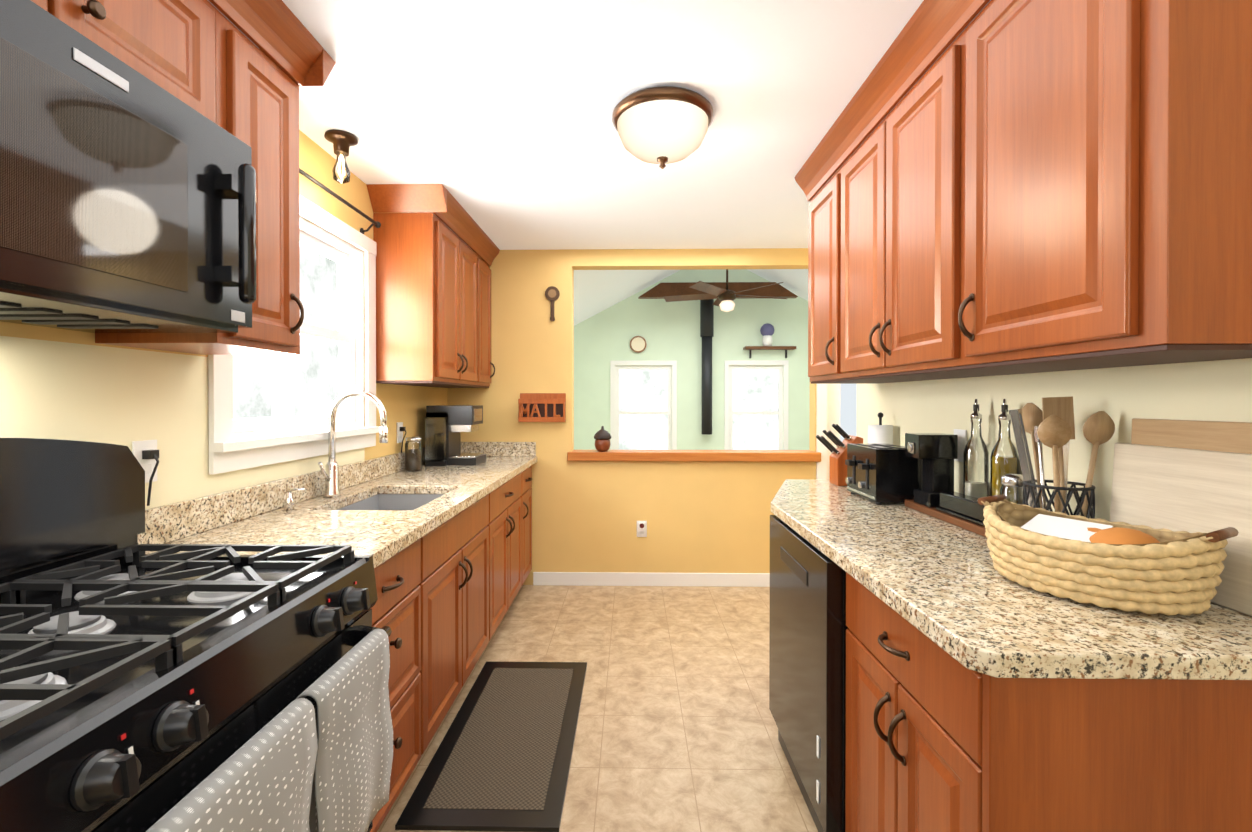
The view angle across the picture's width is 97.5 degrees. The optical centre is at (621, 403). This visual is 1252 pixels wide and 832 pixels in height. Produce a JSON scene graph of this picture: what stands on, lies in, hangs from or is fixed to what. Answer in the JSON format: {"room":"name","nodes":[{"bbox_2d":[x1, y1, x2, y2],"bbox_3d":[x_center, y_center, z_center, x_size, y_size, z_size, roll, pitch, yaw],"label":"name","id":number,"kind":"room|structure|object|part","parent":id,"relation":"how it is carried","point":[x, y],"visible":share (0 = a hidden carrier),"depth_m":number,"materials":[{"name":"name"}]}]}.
{"room":"kitchen","nodes":[
{"label":"kitchen","id":0,"kind":"room"},
{"bbox_2d":[0,130,446,508],"bbox_3d":[-1.370,0.116,1.240,0.120,2.420,5.720,0,0,1],"label":"wall","id":1,"kind":"structure","parent":0,"point":[59,384],"depth_m":1.54,"materials":[{"name":"yellow paint"}]},
{"bbox_2d":[31,0,234,135],"bbox_3d":[-1.149,-0.861,0.952,0.328,0.460,0.805,0,0,1],"label":"upper cabinet","id":2,"kind":"object","parent":1,"relation":"attached to","point":[208,59],"depth_m":1.21,"materials":[{"name":"brown wood"}]},
{"bbox_2d":[0,0,256,332],"bbox_3d":[-1.085,-0.398,0.963,0.455,0.459,0.783,0,0,1],"label":"microwave","id":3,"kind":"object","parent":2,"relation":"attached to","point":[127,199],"visible":1,"depth_m":1.00,"materials":[{"name":"black painted metal"},{"name":"dark glass"},{"name":"plastic"}]},
{"bbox_2d":[132,440,158,505],"bbox_3d":[-1.281,0.190,1.499,0.042,0.178,0.072,0,0,1],"label":"outlet","id":4,"kind":"object","parent":1,"relation":"attached to","point":[145,453],"visible":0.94,"depth_m":1.50,"materials":[{"name":"white plastic"}]},
{"bbox_2d":[95,0,314,354],"bbox_3d":[-1.139,-0.622,1.526,0.328,0.944,0.340,0,0,1],"label":"upper cabinet","id":5,"kind":"object","parent":1,"relation":"attached to","point":[269,73],"depth_m":1.53,"materials":[{"name":"brown wood"}]},
{"bbox_2d":[208,195,379,474],"bbox_3d":[-1.340,-0.318,2.277,0.200,1.075,1.130,0,0,1],"label":"window","id":6,"kind":"structure","parent":1,"relation":"in","point":[305,381],"depth_m":2.46,"materials":[{"name":"white glass"}]},
{"bbox_2d":[138,442,535,544],"bbox_3d":[-0.959,0.335,2.680,0.643,0.104,2.583,0,0,1],"label":"backsplash","id":7,"kind":"structure","parent":1,"relation":"attached to","point":[172,522],"depth_m":1.94,"materials":[{"name":"stone"}]},
{"bbox_2d":[299,168,380,233],"bbox_3d":[-1.252,-0.869,2.242,0.073,0.083,1.062,0,0,1],"label":"curtain rod","id":8,"kind":"object","parent":1,"relation":"attached to","point":[377,224],"visible":0.42,"depth_m":2.43,"materials":[{"name":"black metal"}]},
{"bbox_2d":[397,422,406,452],"bbox_3d":[-1.250,0.196,3.149,0.042,0.178,0.072,0,0,1],"label":"outlet","id":9,"kind":"object","parent":1,"relation":"attached to","point":[400,430],"visible":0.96,"depth_m":3.15,"materials":[{"name":"white plastic"}]},
{"bbox_2d":[366,184,499,387],"bbox_3d":[-1.076,-0.607,3.362,0.383,0.995,1.212,0,0,1],"label":"upper cabinet","id":10,"kind":"object","parent":1,"relation":"attached to","point":[433,300],"visible":0.98,"depth_m":2.83,"materials":[{"name":"brown wood"}]},
{"bbox_2d":[377,585,817,831],"bbox_3d":[0.788,1.377,1.107,4.800,0.100,5.920,0,0,1],"label":"floor","id":11,"kind":"structure","parent":0,"point":[677,729],"depth_m":2.39,"materials":[{"name":"tile"}]},
{"bbox_2d":[0,438,392,831],"bbox_3d":[-0.922,0.695,0.955,0.781,1.265,0.860,0,0,1],"label":"range","id":12,"kind":"object","parent":11,"relation":"on","point":[200,688],"visible":1,"depth_m":0.96,"materials":[{"name":"black metal"}]},
{"bbox_2d":[370,530,433,831],"bbox_3d":[-0.991,0.879,1.660,0.618,0.890,0.535,0,0,1],"label":"base cabinet","id":13,"kind":"object","parent":11,"relation":"on","point":[404,604],"depth_m":1.76,"materials":[{"name":"brown wood"}]},
{"bbox_2d":[145,456,536,567],"bbox_3d":[-0.954,0.408,2.681,0.654,0.040,2.583,0,0,1],"label":"countertop","id":14,"kind":"structure","parent":13,"relation":"on","point":[381,536],"depth_m":1.92,"materials":[{"name":"stone"}]},
{"bbox_2d":[284,390,387,510],"bbox_3d":[-1.114,0.166,2.168,0.268,0.448,0.339,0,0,1],"label":"faucet","id":15,"kind":"object","parent":14,"relation":"on","point":[330,472],"visible":1,"depth_m":2.29,"materials":[{"name":"silver metal"}]},
{"bbox_2d":[338,494,443,509],"bbox_3d":[-0.955,0.518,2.310,0.410,0.174,0.590,0,0,1],"label":"sink","id":16,"kind":"object","parent":14,"relation":"in","point":[380,501],"depth_m":2.60,"materials":[{"name":"silver metal"}]},
{"bbox_2d":[405,437,421,471],"bbox_3d":[-1.189,0.287,3.148,0.093,0.194,0.094,0,0,1],"label":"canister","id":17,"kind":"object","parent":14,"relation":"on","point":[413,460],"visible":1,"depth_m":3.12,"materials":[{"name":"clear glass"}]},
{"bbox_2d":[425,405,485,465],"bbox_3d":[-1.052,0.197,3.502,0.310,0.370,0.285,0,0,1],"label":"coffee maker","id":18,"kind":"object","parent":14,"relation":"on","point":[446,426],"visible":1,"depth_m":3.41,"materials":[{"name":"black plastic"}]},
{"bbox_2d":[358,470,525,638],"bbox_3d":[-0.963,0.870,3.143,0.618,0.890,0.890,0,0,1],"label":"base cabinet","id":19,"kind":"object","parent":11,"relation":"on","point":[501,514],"depth_m":2.95,"materials":[{"name":"brown wood"}]},
{"bbox_2d":[434,534,489,733],"bbox_3d":[-0.978,0.990,2.323,0.618,0.660,0.878,0,0,1],"label":"base cabinet","id":20,"kind":"object","parent":11,"relation":"on","point":[448,591],"depth_m":2.26,"materials":[{"name":"brown wood"}]},
{"bbox_2d":[395,661,586,831],"bbox_3d":[-0.436,1.311,2.235,0.510,0.016,1.070,0,0,1],"label":"mat","id":21,"kind":"object","parent":11,"relation":"on","point":[501,759],"visible":0.96,"depth_m":2.03,"materials":[{"name":"black"}]},
{"bbox_2d":[526,466,532,577],"bbox_3d":[-0.951,0.866,3.773,0.618,0.890,0.370,0,0,1],"label":"base cabinet","id":22,"kind":"object","parent":11,"relation":"on","point":[529,479],"depth_m":3.82,"materials":[{"name":"brown wood"}]},
{"bbox_2d":[769,515,848,831],"bbox_3d":[0.877,0.880,1.837,0.609,0.886,0.634,0,0,1],"label":"dishwasher","id":23,"kind":"object","parent":11,"relation":"on","point":[807,667],"visible":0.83,"depth_m":1.67,"materials":[{"name":"black metal"}]},
{"bbox_2d":[845,572,1251,831],"bbox_3d":[0.914,0.881,1.205,0.608,0.890,0.615,0,0,1],"label":"base cabinet","id":24,"kind":"object","parent":11,"relation":"on","point":[939,739],"visible":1,"depth_m":0.89,"materials":[{"name":"brown wood"}]},
{"bbox_2d":[771,479,1251,679],"bbox_3d":[0.908,0.412,1.839,0.643,0.040,1.940,0,0,1],"label":"countertop","id":25,"kind":"structure","parent":24,"relation":"on","point":[948,588],"depth_m":1.05,"materials":[{"name":"stone"}]},
{"bbox_2d":[816,424,862,485],"bbox_3d":[1.038,0.241,2.631,0.197,0.291,0.110,0,0,1],"label":"knife block","id":26,"kind":"object","parent":25,"relation":"on","point":[837,468],"visible":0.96,"depth_m":2.59,"materials":[{"name":"brown wood"}]},
{"bbox_2d":[868,412,892,443],"bbox_3d":[1.176,0.214,2.493,0.124,0.348,0.124,0,0,1],"label":"paper towel","id":27,"kind":"object","parent":25,"relation":"on","point":[880,433],"visible":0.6,"depth_m":2.45,"materials":[{"name":"white paper"}]},
{"bbox_2d":[845,444,921,504],"bbox_3d":[1.052,0.280,2.246,0.205,0.218,0.280,0,0,1],"label":"toaster","id":28,"kind":"object","parent":25,"relation":"on","point":[878,474],"visible":0.9,"depth_m":2.11,"materials":[{"name":"black metal"}]},
{"bbox_2d":[905,399,1018,537],"bbox_3d":[1.129,0.188,1.836,0.195,0.407,0.505,0,0,1],"label":"tray","id":29,"kind":"object","parent":25,"relation":"on","point":[936,496],"visible":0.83,"depth_m":1.84,"materials":[{"name":"black plastic"}]},
{"bbox_3d":[1.111,0.333,1.755,0.070,0.065,0.260,0,0,1],"label":"butter dish","id":30,"kind":"part","parent":29,"relation":"part of","materials":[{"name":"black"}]},
{"bbox_2d":[963,399,988,497],"bbox_3d":[1.184,0.175,1.832,0.072,0.380,0.072,0,0,1],"label":"oil bottle","id":31,"kind":"object","parent":29,"relation":"on","point":[977,489],"depth_m":1.83,"materials":[{"name":"clear glass"}]},
{"bbox_2d":[990,399,1018,503],"bbox_3d":[1.184,0.175,1.697,0.072,0.380,0.072,0,0,1],"label":"oil bottle","id":32,"kind":"object","parent":29,"relation":"on","point":[1000,466],"depth_m":1.69,"materials":[{"name":"clear glass"}]},
{"bbox_2d":[1000,473,1023,504],"bbox_3d":[1.101,0.295,1.540,0.065,0.197,0.066,0,0,1],"label":"jar","id":33,"kind":"object","parent":25,"relation":"on","point":[1015,480],"visible":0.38,"depth_m":1.53,"materials":[{"name":"clear glass"}]},
{"bbox_2d":[1008,396,1114,518],"bbox_3d":[1.124,0.188,1.421,0.182,0.412,0.164,0,0,1],"label":"utensil crock","id":34,"kind":"object","parent":25,"relation":"on","point":[1050,424],"visible":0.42,"depth_m":1.40,"materials":[{"name":"brown wood"}]},
{"bbox_2d":[977,495,1238,614],"bbox_3d":[1.000,0.312,1.172,0.334,0.168,0.405,0,0,1],"label":"basket","id":35,"kind":"object","parent":25,"relation":"on","point":[1122,566],"visible":1,"depth_m":1.06,"materials":[{"name":"wicker"}]},
{"bbox_2d":[1110,418,1251,615],"bbox_3d":[1.195,0.216,1.087,0.042,0.360,0.490,0,0,1],"label":"leaning boards","id":36,"kind":"object","parent":25,"relation":"on","point":[1191,476],"visible":0.65,"depth_m":1.14,"materials":[{"name":"brown wood"}]},
{"bbox_2d":[208,0,990,249],"bbox_3d":[0.788,-1.143,1.092,4.800,0.100,5.920,0,0,1],"label":"ceiling","id":37,"kind":"structure","parent":0,"point":[494,117],"depth_m":2.00,"materials":[{"name":"white paint"}]},
{"bbox_2d":[324,129,357,183],"bbox_3d":[-1.150,-1.000,2.260,0.124,0.195,0.124,0,0,1],"label":"ceiling light","id":38,"kind":"object","parent":37,"relation":"attached to","point":[341,141],"visible":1,"depth_m":2.25,"materials":[{"name":"brown metal"}]},
{"bbox_2d":[612,86,713,168],"bbox_3d":[0.157,-0.991,2.075,0.380,0.212,0.380,0,0,1],"label":"dome ceiling light","id":39,"kind":"object","parent":37,"relation":"attached to","point":[662,126],"visible":1,"depth_m":1.96,"materials":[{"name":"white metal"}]},
{"bbox_2d":[447,248,816,584],"bbox_3d":[0.893,0.100,3.998,4.540,2.420,0.120,0,0,1],"label":"wall","id":40,"kind":"structure","parent":0,"point":[706,516],"depth_m":3.96,"materials":[{"name":"yellow paint"}]},
{"bbox_2d":[518,393,565,421],"bbox_3d":[-0.564,0.028,3.929,0.330,0.205,0.068,0,0,1],"label":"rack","id":41,"kind":"object","parent":40,"relation":"attached to","point":[542,407],"visible":1,"depth_m":3.90,"materials":[{"name":"brown wood"}]},
{"bbox_2d":[545,286,559,320],"bbox_3d":[-0.493,-0.717,3.947,0.104,0.250,0.020,0,0,1],"label":"hanging barometer","id":42,"kind":"object","parent":40,"relation":"attached to","point":[552,294],"visible":1,"depth_m":3.94,"materials":[{"name":"brown wood"}]},
{"bbox_2d":[637,521,646,536],"bbox_3d":[0.148,0.900,3.933,0.072,0.116,0.041,0,0,1],"label":"outlet","id":43,"kind":"object","parent":40,"relation":"attached to","point":[641,528],"visible":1,"depth_m":3.95,"materials":[{"name":"white plastic"}]},
{"bbox_2d":[533,572,769,586],"bbox_3d":[0.379,1.263,3.946,2.025,0.095,0.012,0,0,1],"label":"baseboard","id":44,"kind":"structure","parent":40,"relation":"attached to","point":[652,579],"depth_m":3.94,"materials":[{"name":"white wood"}]},
{"bbox_2d":[567,450,820,461],"bbox_3d":[0.518,0.377,4.002,1.800,0.065,0.210,0,0,1],"label":"sill","id":45,"kind":"structure","parent":40,"relation":"attached to","point":[716,455],"depth_m":3.90,"materials":[{"name":"brown wood"}]},
{"bbox_2d":[594,426,610,451],"bbox_3d":[-0.133,0.252,3.958,0.128,0.185,0.128,0,0,1],"label":"jar","id":46,"kind":"object","parent":45,"relation":"on","point":[602,437],"visible":1,"depth_m":3.92,"materials":[{"name":"brown"}]},
{"bbox_2d":[816,384,856,479],"bbox_3d":[1.864,0.245,3.946,0.935,2.130,0.090,0,0,1],"label":"door frame","id":47,"kind":"structure","parent":40,"relation":"attached to","point":[836,404],"depth_m":3.96,"materials":[{"name":"white"}]},
{"bbox_2d":[574,269,807,325],"bbox_3d":[1.174,-1.425,5.634,4.340,1.210,3.220,0,0,1],"label":"ceiling","id":48,"kind":"structure","parent":0,"point":[596,292],"depth_m":6.42,"materials":[{"name":"white paint"}]},
{"bbox_2d":[638,282,797,298],"bbox_3d":[1.207,-1.417,6.884,1.980,0.180,0.120,0,0,1],"label":"tie beam","id":49,"kind":"structure","parent":48,"relation":"attached to","point":[659,290],"depth_m":6.82,"materials":[{"name":"brown wood"}]},
{"bbox_2d":[663,269,786,311],"bbox_3d":[1.186,-1.443,6.170,1.412,0.840,1.349,0,0,1],"label":"ceiling fan","id":50,"kind":"object","parent":48,"relation":"hanging from","point":[724,302],"visible":0.96,"depth_m":6.08,"materials":[{"name":"brown wood"}]},
{"bbox_2d":[574,269,809,449],"bbox_3d":[1.203,-0.334,7.190,4.340,3.250,0.120,0,0,1],"label":"wall","id":51,"kind":"structure","parent":0,"point":[666,331],"depth_m":7.11,"materials":[{"name":"green paint"}]},
{"bbox_2d":[630,336,646,352],"bbox_3d":[0.221,-0.768,7.123,0.220,0.220,0.043,0,0,1],"label":"wall clock","id":52,"kind":"object","parent":51,"relation":"attached to","point":[638,344],"visible":0.96,"depth_m":7.10,"materials":[{"name":"brown metal"}]},
{"bbox_2d":[700,299,713,434],"bbox_3d":[1.100,-0.485,7.041,0.170,1.755,0.170,0,0,1],"label":"pipe","id":53,"kind":"object","parent":51,"relation":"attached to","point":[706,320],"visible":0.88,"depth_m":6.98,"materials":[{"name":"black metal"}]},
{"bbox_2d":[743,323,795,357],"bbox_3d":[1.900,-0.808,7.024,0.640,0.440,0.180,0,0,1],"label":"shelf","id":54,"kind":"object","parent":51,"relation":"attached to","point":[767,331],"visible":1,"depth_m":6.97,"materials":[{"name":"brown wood"}]},
{"bbox_2d":[857,358,1251,520],"bbox_3d":[1.269,0.120,0.625,0.120,2.420,4.590,0,0,1],"label":"wall","id":55,"kind":"structure","parent":0,"point":[1215,390],"depth_m":1.48,"materials":[{"name":"beige paint"}]},
{"bbox_2d":[802,136,922,383],"bbox_3d":[1.067,-0.603,2.458,0.348,0.994,0.426,0,0,1],"label":"upper cabinet","id":56,"kind":"object","parent":55,"relation":"attached to","point":[820,208],"depth_m":2.46,"materials":[{"name":"brown wood"}]},
{"bbox_2d":[834,0,1039,379],"bbox_3d":[1.056,-0.599,1.832,0.348,0.994,0.825,0,0,1],"label":"upper cabinet","id":57,"kind":"object","parent":55,"relation":"attached to","point":[892,193],"depth_m":1.75,"materials":[{"name":"brown wood"}]},
{"bbox_2d":[954,429,966,461],"bbox_3d":[1.228,0.152,1.992,0.008,0.116,0.072,0,0,1],"label":"outlet","id":58,"kind":"object","parent":55,"relation":"attached to","point":[962,437],"visible":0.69,"depth_m":1.98,"materials":[{"name":"white plastic"}]},
{"bbox_2d":[950,0,1251,371],"bbox_3d":[1.043,-0.595,1.151,0.348,0.994,0.537,0,0,1],"label":"upper cabinet","id":59,"kind":"object","parent":55,"relation":"attached to","point":[1021,186],"depth_m":1.01,"materials":[{"name":"brown wood"}]}
]}

